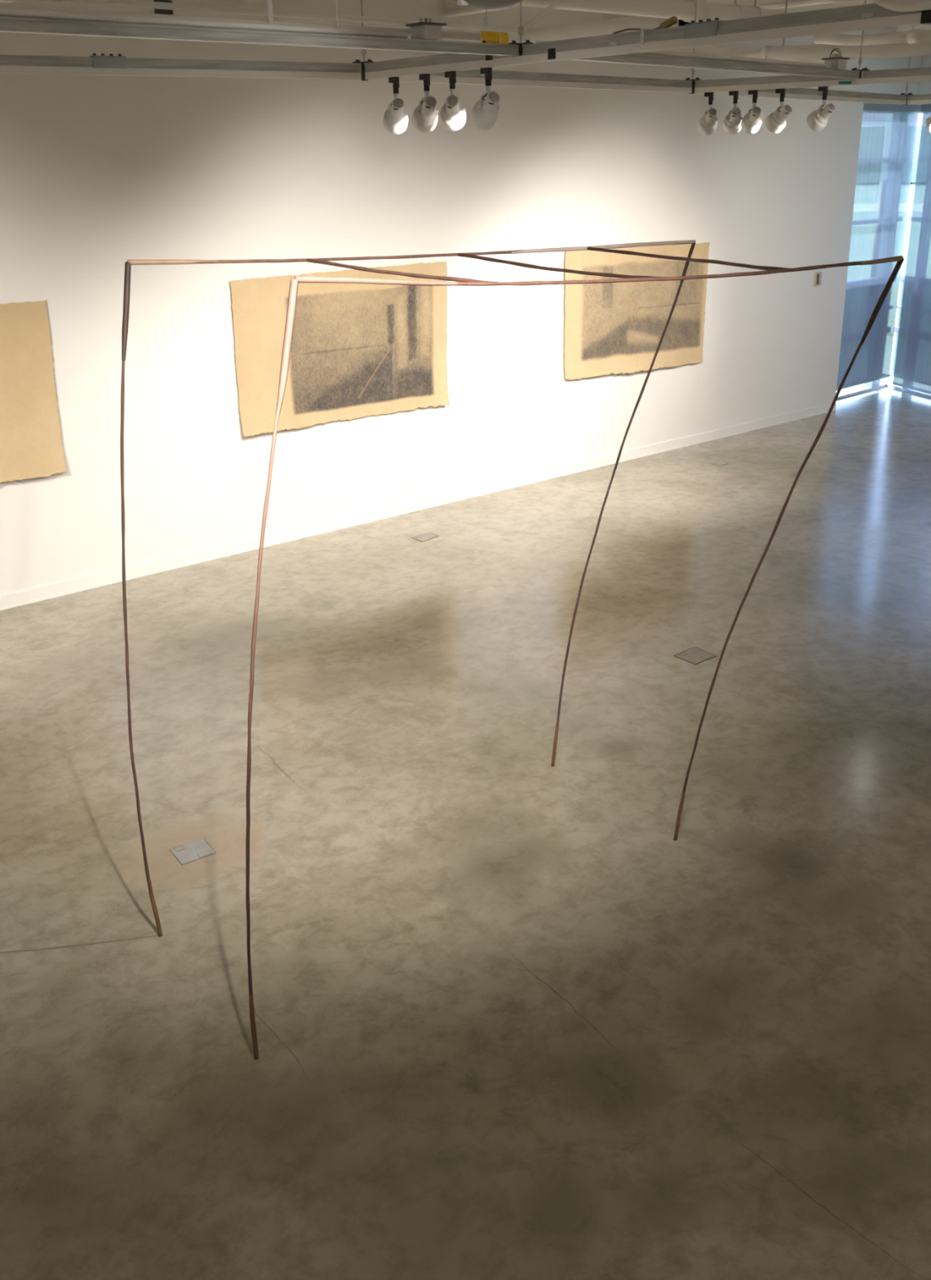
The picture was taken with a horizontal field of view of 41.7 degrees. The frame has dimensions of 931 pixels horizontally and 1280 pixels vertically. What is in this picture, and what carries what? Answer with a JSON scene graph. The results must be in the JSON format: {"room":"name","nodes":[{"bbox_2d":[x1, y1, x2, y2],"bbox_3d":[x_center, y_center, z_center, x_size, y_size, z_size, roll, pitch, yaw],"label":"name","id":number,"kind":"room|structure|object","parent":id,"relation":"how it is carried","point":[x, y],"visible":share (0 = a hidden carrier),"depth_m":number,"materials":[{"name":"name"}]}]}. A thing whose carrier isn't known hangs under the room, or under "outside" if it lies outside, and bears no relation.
{"room":"museum","nodes":[
{"label":"museum","id":0,"kind":"room"},
{"bbox_2d":[0,0,868,595],"bbox_3d":[-1.814,-2.827,9.209,16.180,4.470,0.350,-18,27,-37],"label":"wall","id":1,"kind":"structure","parent":0,"point":[99,173],"depth_m":9.77,"materials":[{"name":"paint"}]},
{"bbox_2d":[0,300,66,483],"bbox_3d":[-3.607,-1.454,7.770,2.141,1.202,0.064,-18,27,-37],"label":"drawing","id":2,"kind":"object","parent":1,"relation":"attached to","point":[31,446],"visible":1,"depth_m":8.30,"materials":[{"name":"beige paper"}]},
{"bbox_2d":[240,0,263,2],"bbox_3d":[2.340,-3.111,4.291,0.100,0.470,11.890,-18,27,-37],"label":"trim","id":3,"kind":"structure","parent":1,"relation":"attached to","point":[247,1],"depth_m":8.55,"materials":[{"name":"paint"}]},
{"bbox_2d":[230,261,449,436],"bbox_3d":[-0.938,-2.368,9.880,2.121,1.210,0.068,-18,27,-37],"label":"drawing","id":4,"kind":"object","parent":1,"relation":"attached to","point":[358,350],"visible":0.97,"depth_m":9.86,"materials":[{"name":"beige paper"}]},
{"bbox_2d":[0,402,836,610],"bbox_3d":[-1.661,-0.792,9.862,16.180,0.100,0.014,-18,27,-37],"label":"baseboard","id":5,"kind":"structure","parent":1,"relation":"attached to","point":[84,582],"depth_m":10.49,"materials":[{"name":"paint"}]},
{"bbox_2d":[441,0,523,17],"bbox_3d":[3.726,-3.570,5.395,0.100,0.470,11.890,-18,27,-37],"label":"pipe","id":6,"kind":"object","parent":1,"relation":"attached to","point":[452,9],"depth_m":9.54,"materials":[{"name":"metal"}]},
{"bbox_2d":[564,242,710,380],"bbox_3d":[1.714,-3.235,12.005,2.094,1.248,0.055,-18,27,-37],"label":"drawing","id":7,"kind":"object","parent":1,"relation":"attached to","point":[612,327],"visible":0.88,"depth_m":11.98,"materials":[{"name":"beige paper"}]},
{"bbox_2d":[604,0,852,19],"bbox_3d":[5.111,-4.028,6.499,0.100,0.470,11.890,-18,27,-37],"label":"pipe","id":8,"kind":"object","parent":1,"relation":"attached to","point":[769,4],"depth_m":9.52,"materials":[{"name":"metal"}]},
{"bbox_2d":[813,271,822,285],"bbox_3d":[3.994,-4.085,13.819,0.120,0.150,0.030,-18,27,-37],"label":"thermostat","id":9,"kind":"object","parent":1,"relation":"attached to","point":[818,277],"visible":1,"depth_m":13.80,"materials":[{"name":"white plastic"}]},
{"bbox_2d":[775,0,875,12],"bbox_3d":[6.497,-4.487,7.603,0.100,0.470,11.890,-18,27,-37],"label":"pipe","id":10,"kind":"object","parent":1,"relation":"attached to","point":[854,2],"depth_m":11.08,"materials":[{"name":"metal"}]},
{"bbox_2d":[837,382,886,399],"bbox_3d":[4.870,-3.139,15.662,1.893,0.050,0.120,-20,29,-40],"label":"trim","id":11,"kind":"structure","parent":1,"relation":"attached to","point":[862,389],"depth_m":15.81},
{"bbox_2d":[865,379,880,387],"bbox_3d":[4.842,-4.735,15.033,1.893,3.400,0.100,-20,29,-40],"label":"window","id":12,"kind":"structure","parent":1,"relation":"in","point":[877,383],"depth_m":16.03,"materials":[{"name":"glass"}]},
{"bbox_2d":[836,102,922,390],"bbox_3d":[4.911,-4.744,14.875,1.743,3.270,0.070,-20,29,-40],"label":"roller blind","id":13,"kind":"object","parent":12,"relation":"attached to","point":[888,131],"visible":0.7,"depth_m":14.94,"materials":[{"name":"fabric"}]},
{"bbox_2d":[842,24,930,35],"bbox_3d":[7.883,-4.945,8.707,0.100,0.470,11.890,-18,27,-37],"label":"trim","id":14,"kind":"structure","parent":1,"relation":"attached to","point":[904,28],"depth_m":12.38,"materials":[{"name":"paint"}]},
{"bbox_2d":[0,381,930,1279],"bbox_3d":[2.826,0.472,6.595,18.400,0.001,12.600,-18,27,-37],"label":"floor","id":15,"kind":"structure","parent":0,"point":[510,1024],"depth_m":5.21,"materials":[{"name":"concrete"}]},
{"bbox_2d":[169,838,215,865],"bbox_3d":[-1.235,0.962,5.536,0.171,0.013,0.158,-15,25,-31],"label":"floor outlet","id":16,"kind":"object","parent":15,"relation":"in","point":[199,849],"visible":1,"depth_m":5.53,"materials":[{"name":"metal"}]},
{"bbox_2d":[411,532,439,542],"bbox_3d":[-0.323,-0.845,10.085,0.231,0.013,0.178,-18,27,-37],"label":"floor outlet","id":17,"kind":"object","parent":15,"relation":"in","point":[424,537],"visible":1,"depth_m":10.08,"materials":[{"name":"beige metal"}]},
{"bbox_2d":[120,240,905,1059],"bbox_3d":[0.117,-0.243,5.021,3.000,2.573,1.426,-13,25,-28],"label":"sculpture","id":18,"kind":"object","parent":15,"relation":"on","point":[293,291],"visible":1,"depth_m":4.65,"materials":[{"name":"brown metal"}]},
{"bbox_2d":[673,646,716,664],"bbox_3d":[1.432,0.100,7.609,0.239,0.013,0.200,-18,27,-37],"label":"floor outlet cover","id":19,"kind":"object","parent":15,"relation":"in","point":[695,655],"visible":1,"depth_m":7.60,"materials":[{"name":"grey metal"}]},
{"bbox_2d":[711,461,728,466],"bbox_3d":[2.563,-1.774,12.317,0.196,0.013,0.131,-18,27,-37],"label":"box","id":20,"kind":"object","parent":15,"relation":"in","point":[720,463],"visible":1,"depth_m":12.30,"materials":[{"name":"grey metal"}]},
{"bbox_2d":[886,383,930,398],"bbox_3d":[6.232,-2.711,14.513,0.120,0.050,3.900,-7,22,-16],"label":"trim","id":21,"kind":"structure","parent":15,"relation":"on","point":[891,385],"depth_m":15.80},
{"bbox_2d":[665,40,930,62],"bbox_3d":[2.345,-3.862,7.937,1.064,0.179,2.253,-18,27,-37],"label":"pipe","id":22,"kind":"object","parent":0,"point":[816,52],"visible":0.53,"depth_m":8.46,"materials":[{"name":"white metal"}]},
{"bbox_2d":[813,28,930,45],"bbox_3d":[2.657,-3.799,7.686,0.078,0.112,1.054,-18,27,-37],"label":"pipe","id":23,"kind":"object","parent":22,"relation":"attached to","point":[913,36],"visible":0.96,"depth_m":7.72,"materials":[{"name":"white metal"}]},
{"bbox_2d":[865,55,930,104],"bbox_3d":[6.002,-6.323,13.038,2.046,1.020,3.804,-18,27,-37],"label":"wall","id":24,"kind":"structure","parent":0,"point":[889,63],"depth_m":14.53,"materials":[{"name":"paint"}]},
{"bbox_2d":[889,111,924,388],"bbox_3d":[6.205,-4.306,13.885,0.100,3.400,3.900,-7,22,-16],"label":"window","id":25,"kind":"structure","parent":24,"relation":"in","point":[916,158],"depth_m":15.87,"materials":[{"name":"glass"}]},
{"bbox_2d":[893,103,930,394],"bbox_3d":[5.742,-4.689,14.809,0.070,3.350,1.210,-7,22,-16],"label":"roller blind","id":26,"kind":"object","parent":25,"relation":"attached to","point":[913,370],"visible":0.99,"depth_m":15.24,"materials":[{"name":"fabric"}]},
{"bbox_3d":[2.765,-3.762,5.079,19.000,0.150,13.200,-18,27,-37],"label":"ceiling","id":27,"kind":"structure","parent":0,"visible":0},
{"bbox_2d":[0,0,15,3],"bbox_3d":[-1.602,-2.664,4.038,0.060,0.990,0.060,-18,27,-37],"label":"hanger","id":28,"kind":"object","parent":27,"relation":"hanging from","point":[1,1],"visible":1,"depth_m":4.21,"materials":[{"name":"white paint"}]},
{"bbox_2d":[266,0,273,23],"bbox_3d":[-0.714,-2.726,4.239,0.018,1.052,0.018,-18,27,-37],"label":"pipe","id":29,"kind":"object","parent":27,"relation":"hanging from","point":[270,12],"visible":1,"depth_m":4.41,"materials":[{"name":"white metal"}]},
{"bbox_2d":[352,0,373,80],"bbox_3d":[-0.504,-3.286,5.794,0.103,1.155,0.103,1,22,4],"label":"joint","id":30,"kind":"object","parent":27,"relation":"hanging from","point":[362,66],"visible":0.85,"depth_m":5.96,"materials":[{"name":"metal"}]},
{"bbox_2d":[0,54,360,72],"bbox_3d":[-1.957,-2.463,5.193,3.332,0.041,0.044,-13,24,-28],"label":"ceiling beam","id":31,"kind":"structure","parent":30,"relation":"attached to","point":[5,60],"depth_m":5.55,"materials":[{"name":"metal"}]},
{"bbox_2d":[89,53,127,68],"bbox_3d":[-1.580,-2.556,5.395,0.150,0.059,0.049,-13,24,-28],"label":"plate","id":32,"kind":"object","parent":31,"relation":"attached to","point":[110,61],"visible":1,"depth_m":5.38,"materials":[{"name":"metal"}]},
{"bbox_2d":[0,65,361,79],"bbox_3d":[-1.956,-2.429,5.206,3.334,0.031,0.038,-13,24,-28],"label":"track","id":33,"kind":"object","parent":31,"relation":"attached to","point":[10,69],"visible":1,"depth_m":5.53,"materials":[{"name":"white metal"}]},
{"bbox_2d":[364,53,518,72],"bbox_3d":[-0.131,-2.644,5.571,0.042,0.041,1.088,-18,27,-36],"label":"ceiling beam","id":34,"kind":"structure","parent":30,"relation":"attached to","point":[448,58],"depth_m":5.61,"materials":[{"name":"metal"}]},
{"bbox_2d":[430,69,693,87],"bbox_3d":[0.478,-3.179,6.904,0.041,0.041,2.723,19,29,41],"label":"ceiling beam","id":35,"kind":"structure","parent":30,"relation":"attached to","point":[500,74],"depth_m":7.01,"materials":[{"name":"metal"}]},
{"bbox_2d":[484,8,488,25],"bbox_3d":[0.094,-3.447,5.842,0.024,0.909,0.006,-18,27,-37],"label":"hanger","id":36,"kind":"object","parent":27,"relation":"hanging from","point":[486,19],"visible":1,"depth_m":6.00,"materials":[{"name":"metal"}]},
{"bbox_2d":[34,0,563,32],"bbox_3d":[-0.852,-2.836,5.201,4.007,0.327,0.025,-18,27,-37],"label":"conduit","id":37,"kind":"object","parent":36,"relation":"hanging from","point":[132,3],"visible":0.84,"depth_m":5.31,"materials":[{"name":"white metal"}]},
{"bbox_2d":[453,0,524,8],"bbox_3d":[0.062,-2.375,3.394,0.500,1.110,0.500,-18,27,-37],"label":"dome","id":38,"kind":"object","parent":27,"relation":"hanging from","point":[481,4],"visible":1,"depth_m":3.55,"materials":[{"name":"white plastic"}]},
{"bbox_2d":[508,1,533,56],"bbox_3d":[0.226,-2.989,4.959,0.103,1.119,0.103,1,22,4],"label":"hanger","id":39,"kind":"object","parent":27,"relation":"hanging from","point":[513,42],"visible":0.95,"depth_m":5.12,"materials":[{"name":"metal"}]},
{"bbox_2d":[0,16,519,56],"bbox_3d":[-1.254,-2.019,4.035,3.783,0.041,0.041,-17,27,-36],"label":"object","id":40,"kind":"structure","parent":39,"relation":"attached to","point":[7,24],"depth_m":4.36,"materials":[{"name":"metal"}]},
{"bbox_2d":[0,7,408,38],"bbox_3d":[-1.670,-1.921,3.710,3.711,0.030,0.030,-17,27,-36],"label":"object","id":41,"kind":"structure","parent":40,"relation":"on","point":[117,18],"depth_m":4.24,"materials":[{"name":"white paint"}]},
{"bbox_2d":[0,4,481,40],"bbox_3d":[-1.554,-2.013,3.891,4.152,0.028,0.028,-17,27,-36],"label":"conduit","id":42,"kind":"object","parent":40,"relation":"attached to","point":[446,34],"visible":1,"depth_m":4.44,"materials":[{"name":"grey metal"}]},
{"bbox_2d":[405,17,447,39],"bbox_3d":[-0.164,-2.418,4.835,0.147,0.078,0.110,-18,27,-37],"label":"junction box","id":43,"kind":"object","parent":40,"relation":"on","point":[430,30],"visible":0.93,"depth_m":4.81,"materials":[{"name":"metal"}]},
{"bbox_2d":[570,53,860,79],"bbox_3d":[1.273,-2.902,6.167,0.043,0.041,2.955,18,29,40],"label":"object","id":44,"kind":"structure","parent":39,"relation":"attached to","point":[633,59],"depth_m":6.16,"materials":[{"name":"metal"}]},
{"bbox_2d":[364,13,924,79],"bbox_3d":[1.189,-2.042,4.086,0.040,0.031,5.242,-18,27,-36],"label":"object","id":45,"kind":"structure","parent":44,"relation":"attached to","point":[908,20],"depth_m":4.53,"materials":[{"name":"white metal"}]},
{"bbox_2d":[382,76,408,133],"bbox_3d":[-0.328,-2.570,5.877,0.123,0.251,0.181,-8,22,-17],"label":"track spotlight","id":46,"kind":"object","parent":45,"relation":"hanging from","point":[395,121],"visible":1,"depth_m":5.87,"materials":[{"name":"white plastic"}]},
{"bbox_2d":[393,98,403,107],"bbox_3d":[-0.319,-2.550,5.804,0.049,0.041,0.027,-6,22,-13],"label":"grille","id":47,"kind":"object","parent":46,"relation":"attached to","point":[397,103],"depth_m":5.80,"materials":[{"name":"grey metal"}]},
{"bbox_2d":[411,73,438,133],"bbox_3d":[-0.177,-2.504,5.704,0.122,0.251,0.181,-9,23,-21],"label":"track spotlight","id":48,"kind":"object","parent":45,"relation":"hanging from","point":[424,118],"visible":1,"depth_m":5.69,"materials":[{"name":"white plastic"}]},
{"bbox_2d":[426,96,435,105],"bbox_3d":[-0.160,-2.484,5.632,0.049,0.042,0.026,-6,22,-12],"label":"grille","id":49,"kind":"object","parent":48,"relation":"attached to","point":[430,100],"depth_m":5.63,"materials":[{"name":"grey metal"}]},
{"bbox_2d":[440,71,466,130],"bbox_3d":[-0.057,-2.453,5.563,0.120,0.247,0.181,-2,21,-1],"label":"track spotlight","id":50,"kind":"object","parent":45,"relation":"hanging from","point":[452,113],"visible":1,"depth_m":5.56,"materials":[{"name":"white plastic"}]},
{"bbox_2d":[447,95,457,106],"bbox_3d":[-0.057,-2.423,5.491,0.049,0.044,0.022,-2,22,-3],"label":"grille","id":51,"kind":"object","parent":50,"relation":"attached to","point":[452,100],"depth_m":5.49,"materials":[{"name":"grey metal"}]},
{"bbox_2d":[470,67,500,129],"bbox_3d":[0.099,-2.384,5.384,0.120,0.250,0.181,-9,23,-20],"label":"track spotlight","id":52,"kind":"object","parent":45,"relation":"hanging from","point":[484,114],"visible":1,"depth_m":5.37,"materials":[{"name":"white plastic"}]},
{"bbox_2d":[488,92,499,102],"bbox_3d":[0.124,-2.362,5.315,0.049,0.043,0.025,-7,22,-15],"label":"grille","id":53,"kind":"object","parent":52,"relation":"attached to","point":[493,96],"depth_m":5.31,"materials":[{"name":"grey metal"}]},
{"bbox_2d":[485,54,493,60],"bbox_3d":[0.117,-2.523,5.295,0.048,0.022,0.040,-18,27,-37],"label":"clip","id":54,"kind":"object","parent":45,"relation":"attached to","point":[488,57],"visible":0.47,"depth_m":5.28,"materials":[{"name":"black plastic"}]},
{"bbox_2d":[547,48,555,59],"bbox_3d":[0.369,-2.404,5.014,0.048,0.040,0.040,-18,27,-37],"label":"clip","id":55,"kind":"object","parent":45,"relation":"attached to","point":[551,54],"visible":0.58,"depth_m":5.00,"materials":[{"name":"black plastic"}]},
{"bbox_2d":[920,9,930,24],"bbox_3d":[1.445,-1.936,3.794,0.048,0.040,0.040,-18,27,-37],"label":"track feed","id":56,"kind":"object","parent":45,"relation":"attached to","point":[926,19],"visible":1,"depth_m":3.78,"materials":[{"name":"black plastic"}]},
{"bbox_2d":[536,40,826,67],"bbox_3d":[1.168,-2.892,6.053,0.023,0.023,2.492,18,29,40],"label":"conduit","id":57,"kind":"object","parent":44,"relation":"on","point":[668,53],"visible":0.68,"depth_m":6.22,"materials":[{"name":"white metal"}]},
{"bbox_2d":[822,48,850,69],"bbox_3d":[2.103,-3.306,6.948,0.154,0.110,0.110,-18,27,-37],"label":"junction box","id":58,"kind":"object","parent":44,"relation":"attached to","point":[837,62],"visible":0.98,"depth_m":6.93,"materials":[{"name":"metal"}]},
{"bbox_2d":[522,3,922,55],"bbox_3d":[1.554,-1.919,3.658,0.045,0.041,4.092,-18,27,-36],"label":"ceiling beam","id":59,"kind":"structure","parent":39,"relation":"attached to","point":[852,12],"depth_m":4.31,"materials":[{"name":"metal"}]},
{"bbox_2d":[609,40,618,45],"bbox_3d":[0.576,-2.314,4.738,0.004,0.012,0.044,-18,27,-37],"label":"sticker","id":60,"kind":"object","parent":59,"relation":"attached to","point":[616,42],"visible":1,"depth_m":4.73,"materials":[{"name":"white paper"}]},
{"bbox_2d":[640,28,647,44],"bbox_3d":[0.686,-2.292,4.643,0.048,0.052,0.016,-18,27,-37],"label":"cable tie","id":61,"kind":"object","parent":59,"relation":"attached to","point":[642,34],"visible":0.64,"depth_m":4.63,"materials":[{"name":"white plastic"}]},
{"bbox_2d":[613,16,678,33],"bbox_3d":[0.678,-2.328,4.635,0.024,0.040,0.312,-18,27,-37],"label":"connector","id":62,"kind":"object","parent":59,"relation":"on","point":[673,20],"visible":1,"depth_m":4.55,"materials":[{"name":"plastic"}]},
{"bbox_2d":[684,17,724,39],"bbox_3d":[0.868,-2.220,4.435,0.049,0.059,0.150,-18,27,-36],"label":"plate","id":63,"kind":"object","parent":59,"relation":"attached to","point":[700,28],"visible":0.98,"depth_m":4.42,"materials":[{"name":"metal"}]},
{"bbox_2d":[862,12,875,17],"bbox_3d":[1.295,-2.005,3.922,0.004,0.012,0.044,-18,27,-37],"label":"sticker","id":64,"kind":"object","parent":59,"relation":"attached to","point":[867,15],"visible":1,"depth_m":3.92,"materials":[{"name":"white paper"}]},
{"bbox_2d":[872,0,930,12],"bbox_3d":[1.544,-2.025,3.565,0.036,0.300,0.918,-18,27,-37],"label":"conduit","id":65,"kind":"object","parent":59,"relation":"attached to","point":[901,6],"visible":1,"depth_m":3.79,"materials":[{"name":"white metal"}]},
{"bbox_2d":[684,0,701,93],"bbox_3d":[1.445,-4.043,7.631,0.103,1.155,0.103,1,22,4],"label":"hanger","id":66,"kind":"object","parent":27,"relation":"hanging from","point":[693,69],"visible":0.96,"depth_m":7.79,"materials":[{"name":"metal"}]},
{"bbox_2d":[695,75,850,87],"bbox_3d":[1.882,-3.438,7.500,1.040,0.041,0.041,16,27,36],"label":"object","id":67,"kind":"object","parent":66,"relation":"attached to","point":[784,78],"visible":0.72,"depth_m":7.53,"materials":[{"name":"metal"}]},
{"bbox_2d":[694,75,930,93],"bbox_3d":[3.637,-2.912,6.188,5.547,0.031,0.053,16,27,36],"label":"track","id":68,"kind":"object","parent":67,"relation":"attached to","point":[923,77],"depth_m":7.33,"materials":[{"name":"white metal"}]},
{"bbox_2d":[372,75,692,93],"bbox_3d":[0.479,-3.145,6.917,0.039,0.031,2.725,19,29,41],"label":"track","id":69,"kind":"object","parent":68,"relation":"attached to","point":[437,79],"visible":0.74,"depth_m":6.88,"materials":[{"name":"white metal"}]},
{"bbox_2d":[697,92,718,135],"bbox_3d":[1.571,-3.367,7.819,0.126,0.252,0.180,-7,22,-16],"label":"track spotlight","id":70,"kind":"object","parent":68,"relation":"hanging from","point":[708,123],"visible":1,"depth_m":7.81,"materials":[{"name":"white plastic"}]},
{"bbox_2d":[709,108,716,115],"bbox_3d":[1.567,-3.347,7.743,0.049,0.041,0.027,-4,22,-7],"label":"grille","id":71,"kind":"object","parent":70,"relation":"attached to","point":[712,111],"depth_m":7.74,"materials":[{"name":"grey metal"}]},
{"bbox_2d":[723,90,742,133],"bbox_3d":[1.700,-3.328,7.713,0.120,0.250,0.181,0,21,1],"label":"track spotlight","id":72,"kind":"object","parent":68,"relation":"hanging from","point":[732,122],"visible":1,"depth_m":7.71,"materials":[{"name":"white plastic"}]},
{"bbox_2d":[733,107,740,115],"bbox_3d":[1.695,-3.304,7.640,0.049,0.043,0.025,-1,21,0],"label":"grille","id":73,"kind":"object","parent":72,"relation":"attached to","point":[736,111],"depth_m":7.64,"materials":[{"name":"grey metal"}]},
{"bbox_2d":[741,89,762,133],"bbox_3d":[1.802,-3.300,7.636,0.120,0.250,0.181,-2,22,-3],"label":"track spotlight","id":74,"kind":"object","parent":68,"relation":"hanging from","point":[751,122],"visible":1,"depth_m":7.63,"materials":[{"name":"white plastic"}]},
{"bbox_2d":[753,106,760,114],"bbox_3d":[1.803,-3.276,7.563,0.049,0.042,0.025,-3,22,-4],"label":"grille","id":75,"kind":"object","parent":74,"relation":"attached to","point":[757,110],"depth_m":7.56,"materials":[{"name":"grey metal"}]},
{"bbox_2d":[765,88,792,133],"bbox_3d":[1.946,-3.261,7.534,0.125,0.253,0.179,-18,27,-37],"label":"track spotlight","id":76,"kind":"object","parent":68,"relation":"hanging from","point":[775,122],"visible":1,"depth_m":7.51,"materials":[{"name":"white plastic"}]},
{"bbox_2d":[785,105,791,111],"bbox_3d":[1.974,-3.246,7.464,0.048,0.040,0.030,-18,27,-37],"label":"grille","id":77,"kind":"object","parent":76,"relation":"attached to","point":[788,108],"depth_m":7.46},
{"bbox_2d":[807,86,835,132],"bbox_3d":[2.159,-3.201,7.371,0.124,0.252,0.180,-18,27,-37],"label":"track spotlight","id":78,"kind":"object","parent":68,"relation":"hanging from","point":[818,119],"visible":1,"depth_m":7.35,"materials":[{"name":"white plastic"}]},
{"bbox_2d":[829,103,835,111],"bbox_3d":[2.192,-3.185,7.304,0.048,0.041,0.028,-18,27,-37],"label":"grille","id":79,"kind":"object","parent":78,"relation":"attached to","point":[832,107],"depth_m":7.30,"materials":[{"name":"white metal"}]},
{"bbox_2d":[862,66,930,78],"bbox_3d":[4.070,-2.829,5.857,4.445,0.041,0.041,16,27,36],"label":"ceiling beam","id":80,"kind":"structure","parent":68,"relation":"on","point":[926,70],"depth_m":7.03,"materials":[{"name":"metal"}]},
{"bbox_2d":[694,87,907,100],"bbox_3d":[2.595,-4.078,9.095,0.042,0.041,3.516,16,27,37],"label":"ceiling beam","id":81,"kind":"structure","parent":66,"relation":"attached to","point":[791,91],"depth_m":9.44,"materials":[{"name":"metal"}]},
{"bbox_2d":[733,0,743,18],"bbox_3d":[1.865,-4.596,8.381,0.011,0.690,0.139,-18,27,-37],"label":"hanger","id":82,"kind":"object","parent":27,"relation":"hanging from","point":[735,3],"visible":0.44,"depth_m":8.44,"materials":[{"name":"white paint"}]},
{"bbox_2d":[513,0,897,35],"bbox_3d":[1.741,-4.297,8.380,4.300,0.141,0.140,-18,27,-37],"label":"pipe","id":83,"kind":"object","parent":82,"relation":"hanging from","point":[684,10],"visible":0.62,"depth_m":8.01,"materials":[{"name":"white metal"}]},
{"bbox_2d":[751,0,763,16],"bbox_3d":[2.032,-4.651,8.514,0.011,0.690,0.139,-18,27,-37],"label":"hanger","id":84,"kind":"object","parent":27,"relation":"hanging from","point":[755,1],"visible":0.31,"depth_m":8.57,"materials":[{"name":"white paint"}]},
{"bbox_2d":[780,0,787,46],"bbox_3d":[2.253,-4.539,8.548,0.011,0.930,0.127,-18,27,-37],"label":"hanger","id":85,"kind":"object","parent":27,"relation":"hanging from","point":[786,8],"visible":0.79,"depth_m":8.60,"materials":[{"name":"white paint"}]},
{"bbox_2d":[852,0,870,79],"bbox_3d":[2.303,-3.820,6.979,0.103,1.119,0.103,1,22,4],"label":"joint","id":86,"kind":"object","parent":27,"relation":"hanging from","point":[860,58],"visible":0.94,"depth_m":7.14,"materials":[{"name":"metal"}]},
{"bbox_2d":[901,25,914,105],"bbox_3d":[3.729,-5.085,10.177,0.103,1.155,0.103,1,22,4],"label":"joint","id":87,"kind":"object","parent":27,"relation":"hanging from","point":[907,86],"visible":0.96,"depth_m":10.33,"materials":[{"name":"metal"}]},
{"bbox_2d":[908,93,930,100],"bbox_3d":[5.507,-4.020,8.820,4.784,0.041,0.042,18,28,40],"label":"ceiling beam","id":88,"kind":"structure","parent":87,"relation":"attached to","point":[928,96],"depth_m":10.27,"materials":[{"name":"metal"}]},
{"bbox_2d":[695,90,906,104],"bbox_3d":[2.596,-4.044,9.108,0.041,0.031,3.518,16,27,37],"label":"track","id":89,"kind":"object","parent":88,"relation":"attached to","point":[743,93],"visible":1,"depth_m":9.10,"materials":[{"name":"white metal"}]},
{"bbox_2d":[907,99,930,104],"bbox_3d":[5.508,-3.986,8.833,4.786,0.031,0.038,18,28,40],"label":"track","id":90,"kind":"object","parent":88,"relation":"attached to","point":[920,101],"visible":1,"depth_m":10.29,"materials":[{"name":"white metal"}]},
{"bbox_2d":[925,116,930,133],"bbox_3d":[3.927,-4.375,10.261,0.120,0.242,0.179,-4,22,-7],"label":"track spotlight","id":91,"kind":"object","parent":90,"relation":"hanging from","point":[928,121],"visible":1,"depth_m":10.25,"materials":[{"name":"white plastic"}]},
{"bbox_3d":[-4.133,0.817,0.056,0.200,4.470,12.240,-18,27,-37],"label":"wall","id":92,"kind":"structure","parent":0,"visible":0},
{"bbox_2d":[0,0,690,44],"bbox_3d":[-2.939,-3.122,5.780,10.487,0.197,1.659,-18,27,-37],"label":"pipe","id":93,"kind":"object","parent":92,"relation":"attached to","point":[605,27],"visible":0.31,"depth_m":8.51,"materials":[{"name":"white metal"}]},
{"bbox_2d":[153,0,173,14],"bbox_3d":[-1.833,-3.846,7.418,0.110,0.090,0.036,-18,27,-37],"label":"tag","id":94,"kind":"object","parent":93,"relation":"attached to","point":[165,11],"visible":0.44,"depth_m":7.41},
{"bbox_2d":[480,31,508,44],"bbox_3d":[0.202,-4.504,9.140,0.270,0.151,0.060,-18,27,-37],"label":"label","id":95,"kind":"object","parent":93,"relation":"on","point":[487,37],"visible":0.56,"depth_m":9.12,"materials":[{"name":"yellow plastic"}]},
{"label":"outside","id":96,"kind":"structure","parent":0,"visible":0},
{"bbox_2d":[836,183,915,391],"bbox_3d":[24.190,-29.110,81.874,230.000,0.200,280.000,-18,27,-37],"label":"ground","id":97,"kind":"structure","parent":96,"point":[891,379],"depth_m":35.72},
{"bbox_2d":[911,124,922,183],"bbox_3d":[44.043,-51.793,130.419,126.368,5.800,208.505,-18,27,-37],"label":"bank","id":98,"kind":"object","parent":97,"relation":"on","point":[919,126],"depth_m":125.60,"materials":[{"name":"white"}]},
{"bbox_2d":[917,113,923,124],"bbox_3d":[41.279,-61.918,148.746,105.637,11.300,191.430,-18,27,-37],"label":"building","id":99,"kind":"structure","parent":97,"relation":"on","point":[920,115],"depth_m":142.62,"materials":[{"name":"white"}]},
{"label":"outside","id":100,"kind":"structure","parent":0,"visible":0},
{"bbox_2d":[907,203,913,212],"bbox_3d":[23.667,-26.625,75.273,82.290,0.030,126.174,-18,27,-37],"label":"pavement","id":101,"kind":"structure","parent":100,"point":[910,205],"depth_m":73.60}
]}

